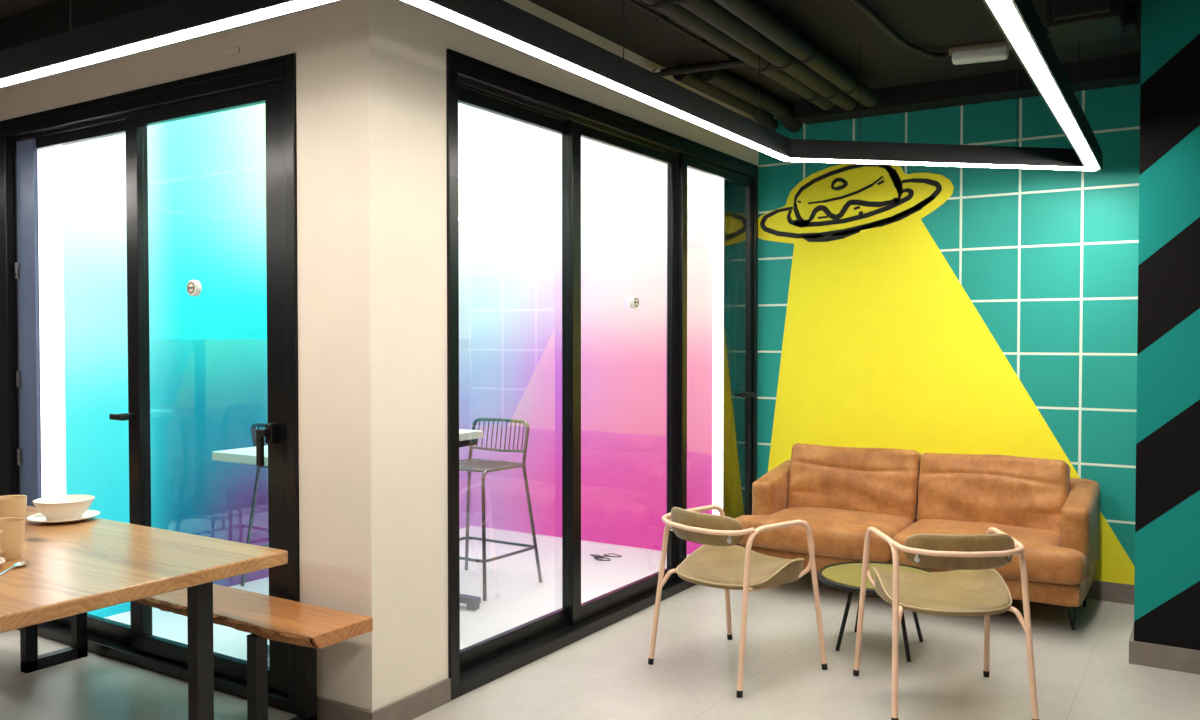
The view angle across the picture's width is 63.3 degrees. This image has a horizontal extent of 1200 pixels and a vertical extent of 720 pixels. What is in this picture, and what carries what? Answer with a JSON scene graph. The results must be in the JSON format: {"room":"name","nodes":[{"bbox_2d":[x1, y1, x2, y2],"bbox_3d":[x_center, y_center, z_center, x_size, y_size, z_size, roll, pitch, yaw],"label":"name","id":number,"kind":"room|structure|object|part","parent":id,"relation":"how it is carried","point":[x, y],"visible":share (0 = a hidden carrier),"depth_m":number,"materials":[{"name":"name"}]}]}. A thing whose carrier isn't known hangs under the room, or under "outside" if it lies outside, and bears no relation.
{"room":"eatery","nodes":[
{"label":"eatery","id":0,"kind":"room"},
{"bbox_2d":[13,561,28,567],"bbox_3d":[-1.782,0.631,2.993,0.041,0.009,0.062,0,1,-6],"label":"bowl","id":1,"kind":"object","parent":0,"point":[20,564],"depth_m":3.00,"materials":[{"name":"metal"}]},
{"bbox_2d":[0,0,447,710],"bbox_3d":[-2.832,-0.131,5.030,5.000,2.945,0.416,1,1,32],"label":"wall","id":2,"kind":"structure","parent":0,"point":[371,74],"depth_m":3.66,"materials":[{"name":"paint"}]},
{"bbox_2d":[36,151,41,497],"bbox_3d":[-2.901,0.073,4.972,0.190,2.540,0.023,1,1,32],"label":"trim","id":3,"kind":"structure","parent":2,"relation":"attached to","point":[36,151],"depth_m":4.91,"materials":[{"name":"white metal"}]},
{"bbox_2d":[37,146,65,497],"bbox_3d":[-2.744,0.071,4.872,0.182,2.523,0.023,1,1,32],"label":"light strip","id":4,"kind":"object","parent":2,"relation":"attached to","point":[50,199],"visible":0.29,"depth_m":4.84,"materials":[{"name":"white plastic"}]},
{"bbox_2d":[0,0,170,50],"bbox_3d":[-2.994,-1.488,4.762,4.980,0.220,0.160,1,1,32],"label":"trim","id":5,"kind":"structure","parent":2,"relation":"attached to","point":[51,18],"depth_m":4.28,"materials":[{"name":"black paint"}]},
{"bbox_2d":[0,53,299,714],"bbox_3d":[-2.091,0.088,4.348,2.235,2.536,0.161,1,1,32],"label":"door frame","id":6,"kind":"structure","parent":2,"relation":"in","point":[271,82],"depth_m":4.31,"materials":[{"name":"black metal"}]},
{"bbox_3d":[-2.843,0.095,4.845,0.157,2.400,0.016,1,1,32],"label":"panel","id":7,"kind":"part","parent":6,"relation":"part of","materials":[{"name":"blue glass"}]},
{"bbox_3d":[-2.473,0.099,4.648,1.030,2.398,0.034,1,1,32],"label":"sash","id":8,"kind":"part","parent":6,"relation":"part of","materials":[{"name":"black metal"}]},
{"bbox_3d":[-2.125,0.252,4.327,0.085,0.030,0.074,1,1,32],"label":"handle","id":9,"kind":"part","parent":6,"relation":"part of","materials":[{"name":"black metal"}]},
{"bbox_2d":[187,280,201,295],"bbox_3d":[-1.712,-0.303,4.094,0.068,0.068,0.030,1,1,32],"label":"handle","id":10,"kind":"object","parent":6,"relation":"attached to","point":[194,287],"visible":1,"depth_m":4.08,"materials":[{"name":"white plastic"}]},
{"bbox_3d":[-1.646,0.111,4.082,1.093,2.398,0.034,1,1,32],"label":"sash","id":11,"kind":"part","parent":6,"relation":"part of","materials":[{"name":"black metal"}]},
{"bbox_3d":[-1.299,0.331,3.804,0.048,0.165,0.078,1,1,32],"label":"handle","id":12,"kind":"part","parent":6,"relation":"part of","materials":[{"name":"black metal"}]},
{"bbox_2d":[297,678,450,719],"bbox_3d":[-0.881,1.322,3.817,0.400,0.092,0.428,1,1,32],"label":"baseboard","id":13,"kind":"structure","parent":2,"relation":"attached to","point":[410,707],"depth_m":3.67,"materials":[{"name":"grey stone"}]},
{"bbox_2d":[62,103,469,617],"bbox_3d":[-1.871,-0.533,6.167,0.100,3.700,3.120,1,1,32],"label":"wall","id":14,"kind":"structure","parent":0,"point":[207,173],"depth_m":5.26,"materials":[{"name":"teal glass"}]},
{"bbox_2d":[149,339,471,586],"bbox_3d":[-1.725,0.583,6.316,0.012,1.438,2.748,1,1,32],"label":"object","id":15,"kind":"structure","parent":14,"relation":"attached to","point":[207,396],"depth_m":5.54,"materials":[{"name":"teal glass"}]},
{"bbox_2d":[0,0,1140,108],"bbox_3d":[-1.521,-1.615,2.768,9.600,0.120,9.250,1,1,32],"label":"ceiling","id":16,"kind":"structure","parent":0,"point":[837,28],"depth_m":4.76,"materials":[{"name":"black paint"}]},
{"bbox_2d":[0,0,1102,170],"bbox_3d":[-1.713,-1.266,3.434,5.843,0.607,7.630,1,1,32],"label":"pendant light","id":17,"kind":"object","parent":16,"relation":"hanging from","point":[171,22],"visible":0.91,"depth_m":3.23,"materials":[{"name":"black metal"}]},
{"bbox_2d":[627,0,742,66],"bbox_3d":[0.403,-1.558,4.511,0.190,0.039,1.450,1,1,32],"label":"cable tray","id":18,"kind":"object","parent":16,"relation":"attached to","point":[659,18],"visible":0.25,"depth_m":4.52,"materials":[{"name":"black paint"}]},
{"bbox_2d":[647,59,749,76],"bbox_3d":[0.542,-1.528,5.078,0.627,0.065,0.052,1,1,26],"label":"pipe","id":19,"kind":"object","parent":16,"relation":"attached to","point":[733,63],"visible":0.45,"depth_m":5.08,"materials":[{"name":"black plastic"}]},
{"bbox_2d":[673,64,777,130],"bbox_3d":[0.772,-1.533,5.768,0.099,0.144,1.270,1,1,32],"label":"ceiling pipe","id":20,"kind":"object","parent":16,"relation":"attached to","point":[693,80],"visible":0.61,"depth_m":5.66,"materials":[{"name":"black metal"}]},
{"bbox_2d":[642,0,834,109],"bbox_3d":[-0.047,-1.484,3.454,0.112,0.171,5.180,1,1,32],"label":"ceiling pipe","id":21,"kind":"object","parent":16,"relation":"hanging from","point":[677,12],"visible":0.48,"depth_m":4.49,"materials":[{"name":"black metal"}]},
{"bbox_2d":[699,62,801,132],"bbox_3d":[0.920,-1.533,5.758,0.109,0.153,1.271,1,1,32],"label":"ceiling pipe","id":22,"kind":"object","parent":16,"relation":"attached to","point":[722,79],"visible":0.98,"depth_m":5.64,"materials":[{"name":"black metal"}]},
{"bbox_2d":[670,0,856,110],"bbox_3d":[0.065,-1.483,3.425,0.116,0.173,5.250,1,1,32],"label":"ceiling pipe","id":23,"kind":"object","parent":16,"relation":"hanging from","point":[710,11],"visible":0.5,"depth_m":4.50,"materials":[{"name":"black metal"}]},
{"bbox_2d":[714,0,877,107],"bbox_3d":[0.179,-1.489,3.381,0.108,0.159,5.300,1,1,32],"label":"ceiling pipe","id":24,"kind":"object","parent":16,"relation":"hanging from","point":[751,12],"visible":1,"depth_m":4.56,"materials":[{"name":"black metal"}]},
{"bbox_2d":[851,0,945,58],"bbox_3d":[0.556,-1.534,3.329,0.139,0.032,4.215,1,1,34],"label":"conduit","id":25,"kind":"object","parent":16,"relation":"attached to","point":[860,4],"visible":1,"depth_m":4.64,"materials":[{"name":"black metal"}]},
{"bbox_2d":[949,41,1011,64],"bbox_3d":[1.942,-1.565,4.969,0.300,0.076,0.100,1,1,22],"label":"emergency light","id":26,"kind":"object","parent":16,"relation":"attached to","point":[995,51],"visible":0.98,"depth_m":4.94,"materials":[{"name":"grey plastic"}]},
{"bbox_3d":[1.942,-1.592,4.968,0.300,0.022,0.100,1,1,22],"label":"plate","id":27,"kind":"part","parent":26,"relation":"part of","materials":[{"name":"grey plastic"}]},
{"bbox_2d":[1043,26,1051,36],"bbox_3d":[1.600,-1.535,3.911,2.112,0.040,0.353,-1,2,-43],"label":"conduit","id":28,"kind":"object","parent":16,"relation":"attached to","point":[1045,28],"visible":0.06,"depth_m":4.56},
{"bbox_2d":[1046,0,1137,43],"bbox_3d":[2.180,-1.503,4.299,0.320,0.130,0.510,1,1,32],"label":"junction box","id":29,"kind":"object","parent":16,"relation":"attached to","point":[1067,21],"visible":1,"depth_m":4.17,"materials":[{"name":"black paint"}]},
{"bbox_2d":[1080,11,1137,42],"bbox_3d":[2.302,-1.511,4.417,0.240,0.060,0.180,1,1,32],"label":"air duct","id":30,"kind":"object","parent":29,"relation":"attached to","point":[1131,21],"depth_m":4.34,"materials":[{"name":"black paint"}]},
{"bbox_2d":[0,526,1199,719],"bbox_3d":[-1.521,1.433,2.834,9.600,0.112,9.250,1,1,32],"label":"floor","id":31,"kind":"structure","parent":0,"point":[1085,672],"depth_m":4.31,"materials":[{"name":"grey concrete"}]},
{"bbox_2d":[0,506,287,719],"bbox_3d":[-2.473,1.002,3.385,2.600,0.750,1.280,1,1,32],"label":"dining table","id":32,"kind":"object","parent":31,"relation":"on","point":[74,568],"visible":0.97,"depth_m":3.05,"materials":[{"name":"brown wood"}]},
{"bbox_2d":[0,517,24,560],"bbox_3d":[-1.889,0.573,3.094,0.146,0.121,0.116,1,2,36],"label":"mug","id":33,"kind":"object","parent":32,"relation":"on","point":[12,529],"visible":0.98,"depth_m":3.08,"materials":[{"name":"beige ceramic"}]},
{"bbox_3d":[-1.873,0.570,3.033,0.015,0.084,0.054,0,1,-22],"label":"handle","id":34,"kind":"part","parent":33,"relation":"part of","materials":[{"name":"beige ceramic"}]},
{"bbox_2d":[0,495,26,519],"bbox_3d":[-2.168,0.562,3.572,0.116,0.121,0.145,0,1,-20],"label":"mug","id":35,"kind":"object","parent":32,"relation":"on","point":[10,505],"visible":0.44,"depth_m":3.53,"materials":[{"name":"beige ceramic"}]},
{"bbox_2d":[0,561,28,575],"bbox_3d":[-1.776,0.630,2.934,0.041,0.013,0.181,0,1,-6],"label":"spoon","id":36,"kind":"object","parent":32,"relation":"on","point":[19,564],"visible":1,"depth_m":2.98,"materials":[{"name":"silver metal"}]},
{"bbox_3d":[-1.773,0.631,2.905,0.008,0.013,0.122,0,1,-6],"label":"handle","id":37,"kind":"part","parent":36,"relation":"part of","materials":[{"name":"silver metal"}]},
{"bbox_2d":[27,510,99,523],"bbox_3d":[-2.069,0.609,3.754,0.250,0.020,0.250,1,1,32],"label":"saucer","id":38,"kind":"object","parent":32,"relation":"on","point":[39,517],"visible":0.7,"depth_m":3.72,"materials":[{"name":"beige ceramic"}]},
{"bbox_2d":[32,495,94,520],"bbox_3d":[-2.070,0.575,3.758,0.212,0.077,0.212,1,1,32],"label":"bowl","id":39,"kind":"object","parent":38,"relation":"on","point":[60,507],"visible":0.95,"depth_m":3.71,"materials":[{"name":"beige ceramic"}]},
{"bbox_2d":[20,584,372,719],"bbox_3d":[-1.729,1.139,3.883,1.980,0.456,0.299,1,1,32],"label":"bench","id":40,"kind":"object","parent":31,"relation":"on","point":[309,627],"visible":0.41,"depth_m":3.56,"materials":[{"name":"brown wood"}]},
{"bbox_3d":[-2.434,1.152,4.339,0.070,0.409,0.272,1,1,32],"label":"leg","id":41,"kind":"part","parent":40,"relation":"part of","materials":[{"name":"black metal"}]},
{"bbox_3d":[-1.727,0.935,3.881,1.980,0.047,0.293,1,1,32],"label":"seat","id":42,"kind":"part","parent":40,"relation":"part of","materials":[{"name":"brown wood"}]},
{"bbox_3d":[-1.149,1.170,3.527,0.070,0.409,0.272,1,1,32],"label":"leg","id":43,"kind":"part","parent":40,"relation":"part of","materials":[{"name":"black metal"}]},
{"bbox_2d":[241,423,268,585],"bbox_3d":[-1.709,0.835,5.703,0.591,0.960,0.521,1,1,32],"label":"bar stool","id":44,"kind":"object","parent":31,"relation":"on","point":[253,427],"visible":0.12,"depth_m":5.64,"materials":[{"name":"metal"}]},
{"bbox_2d":[212,429,482,657],"bbox_3d":[-1.149,0.861,4.699,0.380,0.952,1.380,1,1,32],"label":"table","id":45,"kind":"object","parent":31,"relation":"on","point":[466,437],"visible":0.2,"depth_m":4.29,"materials":[{"name":"white laminate"}]},
{"bbox_3d":[-0.843,0.432,5.194,0.350,0.037,0.160,1,1,32],"label":"under frame","id":46,"kind":"part","parent":45,"relation":"part of","materials":[{"name":"black metal"}]},
{"bbox_2d":[459,418,541,600],"bbox_3d":[-0.722,0.835,5.683,0.591,0.960,0.521,1,1,32],"label":"bar stool","id":47,"kind":"object","parent":31,"relation":"on","point":[470,464],"visible":0.77,"depth_m":5.74,"materials":[{"name":"metal"}]},
{"bbox_3d":[-0.730,0.829,5.946,0.296,0.960,0.084,1,1,32],"label":"leg","id":48,"kind":"part","parent":47,"relation":"part of","materials":[{"name":"metal"}]},
{"bbox_3d":[-0.724,0.617,5.676,0.416,0.022,0.391,1,1,32],"label":"seat","id":49,"kind":"part","parent":47,"relation":"part of","materials":[{"name":"metal"}]},
{"bbox_3d":[-0.603,0.458,5.863,0.412,0.191,0.061,1,1,32],"label":"backrest","id":50,"kind":"part","parent":47,"relation":"part of","materials":[{"name":"metal"}]},
{"bbox_3d":[-0.566,0.964,5.536,0.070,0.709,0.446,1,1,24],"label":"leg","id":51,"kind":"part","parent":47,"relation":"part of","materials":[{"name":"metal"}]},
{"bbox_3d":[-0.481,0.833,5.789,0.296,0.960,0.084,1,1,32],"label":"leg","id":52,"kind":"part","parent":47,"relation":"part of","materials":[{"name":"metal"}]},
{"bbox_2d":[590,553,621,560],"bbox_3d":[0.017,1.295,6.404,0.202,0.008,0.206,1,1,32],"label":"coiled cable","id":53,"kind":"object","parent":31,"relation":"on","point":[597,557],"visible":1,"depth_m":6.40,"materials":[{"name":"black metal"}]},
{"bbox_2d":[648,505,827,697],"bbox_3d":[0.590,0.998,4.293,0.591,0.719,0.581,-1,2,-40],"label":"armchair","id":54,"kind":"object","parent":31,"relation":"on","point":[720,563],"visible":1,"depth_m":4.19,"materials":[{"name":"beige metal"}]},
{"bbox_3d":[0.435,1.009,4.499,0.558,0.659,0.049,-1,2,-42],"label":"frame","id":55,"kind":"part","parent":54,"relation":"part of","materials":[{"name":"beige metal"}]},
{"bbox_3d":[0.453,0.856,4.466,0.459,0.329,0.073,-1,2,-40],"label":"seat rail","id":56,"kind":"part","parent":54,"relation":"part of","materials":[{"name":"beige metal"}]},
{"bbox_3d":[0.426,0.711,4.149,0.103,0.132,0.420,-1,2,-40],"label":"backrest","id":57,"kind":"part","parent":54,"relation":"part of","materials":[{"name":"fabric"}]},
{"bbox_3d":[0.422,0.704,4.145,0.151,0.031,0.496,-1,2,-40],"label":"rail","id":58,"kind":"part","parent":54,"relation":"part of","materials":[{"name":"beige metal"}]},
{"bbox_3d":[0.606,0.904,4.304,0.512,0.097,0.490,-1,2,-40],"label":"seat","id":59,"kind":"part","parent":54,"relation":"part of","materials":[{"name":"beige fabric"}]},
{"bbox_3d":[0.741,0.863,4.125,0.459,0.329,0.073,-1,2,-40],"label":"seat rail","id":60,"kind":"part","parent":54,"relation":"part of","materials":[{"name":"beige metal"}]},
{"bbox_3d":[0.767,1.018,4.106,0.558,0.659,0.049,-1,2,-38],"label":"frame","id":61,"kind":"part","parent":54,"relation":"part of","materials":[{"name":"beige metal"}]},
{"bbox_2d":[817,561,932,661],"bbox_3d":[1.307,1.179,4.548,0.570,0.349,0.570,1,1,32],"label":"coffee table","id":62,"kind":"object","parent":31,"relation":"on","point":[846,576],"visible":0.56,"depth_m":4.53,"materials":[{"name":"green metal"}]},
{"bbox_3d":[1.141,1.193,4.523,0.097,0.321,0.018,0,1,-9],"label":"leg","id":63,"kind":"part","parent":62,"relation":"part of","materials":[{"name":"black metal"}]},
{"bbox_3d":[1.275,1.188,4.760,0.019,0.322,0.118,0,1,-9],"label":"leg","id":64,"kind":"part","parent":62,"relation":"part of","materials":[{"name":"black metal"}]},
{"bbox_3d":[1.372,1.195,4.398,0.019,0.321,0.095,-1,1,-23],"label":"leg","id":65,"kind":"part","parent":62,"relation":"part of","materials":[{"name":"black metal"}]},
{"bbox_3d":[1.496,1.190,4.637,0.116,0.322,0.019,-1,1,-25],"label":"leg","id":66,"kind":"part","parent":62,"relation":"part of","materials":[{"name":"black metal"}]},
{"bbox_2d":[736,444,1099,629],"bbox_3d":[1.753,0.927,5.471,1.837,0.806,0.889,1,1,32],"label":"sofa","id":67,"kind":"object","parent":31,"relation":"on","point":[840,493],"visible":0.94,"depth_m":5.35,"materials":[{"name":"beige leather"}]},
{"bbox_3d":[1.110,0.870,6.035,0.143,0.447,0.580,1,1,32],"label":"armrest","id":68,"kind":"part","parent":67,"relation":"part of","materials":[{"name":"beige leather"}]},
{"bbox_2d":[736,507,914,561],"bbox_3d":[1.325,0.982,5.656,0.917,0.213,0.741,1,1,32],"label":"seat cushion","id":69,"kind":"object","parent":67,"relation":"on","point":[838,533],"depth_m":5.41,"materials":[{"name":"beige leather"}]},
{"bbox_2d":[787,444,921,521],"bbox_3d":[1.522,0.739,5.834,0.778,0.442,0.270,1,1,32],"label":"cushion","id":70,"kind":"object","parent":67,"relation":"on","point":[882,481],"depth_m":5.72,"materials":[{"name":"beige leather"}]},
{"bbox_3d":[1.952,0.875,5.785,1.781,0.465,0.144,1,1,32],"label":"frame","id":71,"kind":"part","parent":67,"relation":"part of","materials":[{"name":"beige leather"}]},
{"bbox_2d":[893,519,1086,585],"bbox_3d":[2.103,0.993,5.165,0.918,0.212,0.742,1,1,32],"label":"seat cushion","id":72,"kind":"object","parent":67,"relation":"on","point":[1053,556],"depth_m":4.89,"materials":[{"name":"beige leather"}]},
{"bbox_2d":[916,452,1070,533],"bbox_3d":[2.183,0.747,5.419,0.779,0.444,0.269,1,1,32],"label":"cushion","id":73,"kind":"object","parent":67,"relation":"on","point":[1032,493],"depth_m":5.32,"materials":[{"name":"beige leather"}]},
{"bbox_3d":[2.348,1.269,4.850,0.100,0.149,0.060,1,1,32],"label":"leg","id":74,"kind":"part","parent":67,"relation":"part of","materials":[{"name":"black metal"}]},
{"bbox_3d":[2.537,0.891,5.131,0.144,0.447,0.578,1,1,32],"label":"armrest","id":75,"kind":"part","parent":67,"relation":"part of","materials":[{"name":"beige leather"}]},
{"bbox_3d":[2.616,1.260,5.272,0.100,0.149,0.060,1,1,32],"label":"leg","id":76,"kind":"part","parent":67,"relation":"part of","materials":[{"name":"black metal"}]},
{"bbox_2d":[853,527,1038,719],"bbox_3d":[1.375,1.007,3.894,0.581,0.719,0.591,0,1,1],"label":"armchair","id":77,"kind":"object","parent":31,"relation":"on","point":[974,588],"visible":1,"depth_m":3.70,"materials":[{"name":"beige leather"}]},
{"bbox_3d":[1.119,1.022,3.915,0.049,0.659,0.558,0,1,0],"label":"frame","id":78,"kind":"part","parent":77,"relation":"part of","materials":[{"name":"beige metal"}]},
{"bbox_3d":[1.152,0.868,3.905,0.073,0.329,0.459,0,1,1],"label":"seat rail","id":79,"kind":"part","parent":77,"relation":"part of","materials":[{"name":"beige metal"}]},
{"bbox_3d":[1.375,0.912,3.912,0.490,0.097,0.512,0,1,1],"label":"seat","id":80,"kind":"part","parent":77,"relation":"part of","materials":[{"name":"beige fabric"}]},
{"bbox_3d":[1.370,0.715,3.668,0.496,0.031,0.151,0,1,1],"label":"rail","id":81,"kind":"part","parent":77,"relation":"part of","materials":[{"name":"beige metal"}]},
{"bbox_3d":[1.370,0.721,3.674,0.420,0.132,0.103,0,1,1],"label":"backrest","id":82,"kind":"part","parent":77,"relation":"part of","materials":[{"name":"green leather"}]},
{"bbox_3d":[1.599,0.868,3.895,0.073,0.329,0.459,0,1,1],"label":"seat rail","id":83,"kind":"part","parent":77,"relation":"part of","materials":[{"name":"beige metal"}]},
{"bbox_3d":[1.632,1.022,3.903,0.049,0.659,0.558,0,1,3],"label":"frame","id":84,"kind":"part","parent":77,"relation":"part of","materials":[{"name":"beige metal"}]},
{"bbox_2d":[470,106,730,554],"bbox_3d":[-0.108,-0.550,6.957,2.234,3.700,0.100,1,1,32],"label":"wall","id":85,"kind":"structure","parent":0,"point":[516,166],"depth_m":6.87,"materials":[{"name":"pink glass"}]},
{"bbox_2d":[712,176,723,514],"bbox_3d":[0.771,-0.143,6.338,0.070,2.888,0.020,1,1,32],"label":"light strip","id":86,"kind":"object","parent":85,"relation":"attached to","point":[718,183],"visible":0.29,"depth_m":6.33,"materials":[{"name":"white plastic"}]},
{"bbox_2d":[446,0,756,164],"bbox_3d":[0.153,-1.435,5.184,0.150,0.345,3.084,1,1,32],"label":"wall","id":87,"kind":"structure","parent":0,"point":[461,40],"depth_m":4.69,"materials":[{"name":"paint"}]},
{"bbox_2d":[446,49,757,699],"bbox_3d":[0.180,0.039,5.199,0.155,2.597,3.080,1,1,32],"label":"door frame","id":88,"kind":"structure","parent":87,"relation":"in","point":[470,81],"depth_m":4.74,"materials":[{"name":"black metal"}]},
{"bbox_3d":[-0.396,0.072,4.387,0.034,2.453,0.977,1,1,32],"label":"sash","id":89,"kind":"part","parent":88,"relation":"part of","materials":[{"name":"black metal"}]},
{"bbox_3d":[0.146,0.055,5.171,0.034,2.453,1.092,1,1,32],"label":"sash","id":90,"kind":"part","parent":88,"relation":"part of","materials":[{"name":"black metal"}]},
{"bbox_2d":[629,296,638,308],"bbox_3d":[0.185,-0.307,5.185,0.030,0.068,0.068,1,1,32],"label":"handle","id":91,"kind":"object","parent":88,"relation":"attached to","point":[633,301],"visible":1,"depth_m":5.17,"materials":[{"name":"white plastic"}]},
{"bbox_3d":[0.727,0.037,6.016,0.034,2.453,1.002,1,1,32],"label":"sash","id":92,"kind":"part","parent":88,"relation":"part of","materials":[{"name":"black metal"}]},
{"bbox_3d":[0.950,0.237,6.381,0.115,0.110,0.130,1,1,32],"label":"handle","id":93,"kind":"part","parent":88,"relation":"part of","materials":[{"name":"black metal"}]},
{"bbox_2d":[723,180,736,518],"bbox_3d":[0.839,0.011,6.456,0.084,2.600,0.254,1,1,32],"label":"trim","id":94,"kind":"structure","parent":87,"relation":"attached to","point":[733,313],"depth_m":6.43,"materials":[{"name":"black metal"}]},
{"bbox_2d":[757,84,1139,583],"bbox_3d":[3.025,-0.137,5.309,4.600,2.945,0.150,1,1,32],"label":"wall","id":95,"kind":"structure","parent":0,"point":[1047,259],"depth_m":5.52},
{"bbox_2d":[758,163,1134,584],"bbox_3d":[2.005,-0.010,5.864,2.282,2.455,0.006,1,1,32],"label":"wall mural","id":96,"kind":"object","parent":95,"relation":"attached to","point":[884,346],"visible":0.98,"depth_m":6.01,"materials":[{"name":"yellow paint"}]},
{"bbox_2d":[795,53,1140,124],"bbox_3d":[2.099,-1.560,5.657,1.950,0.115,0.200,1,1,32],"label":"ceiling beam","id":97,"kind":"structure","parent":95,"relation":"attached to","point":[1122,70],"depth_m":5.56,"materials":[{"name":"black paint"}]},
{"bbox_2d":[1134,0,1199,649],"bbox_3d":[3.236,-0.118,4.436,1.310,2.945,1.100,1,1,32],"label":"wall","id":98,"kind":"structure","parent":0,"point":[1167,499],"depth_m":4.25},
{"bbox_2d":[1087,580,1199,674],"bbox_3d":[2.263,1.288,5.071,3.600,0.105,1.118,1,1,32],"label":"baseboard","id":99,"kind":"structure","parent":98,"relation":"attached to","point":[1140,653],"depth_m":4.31,"materials":[{"name":"grey stone"}]}
]}

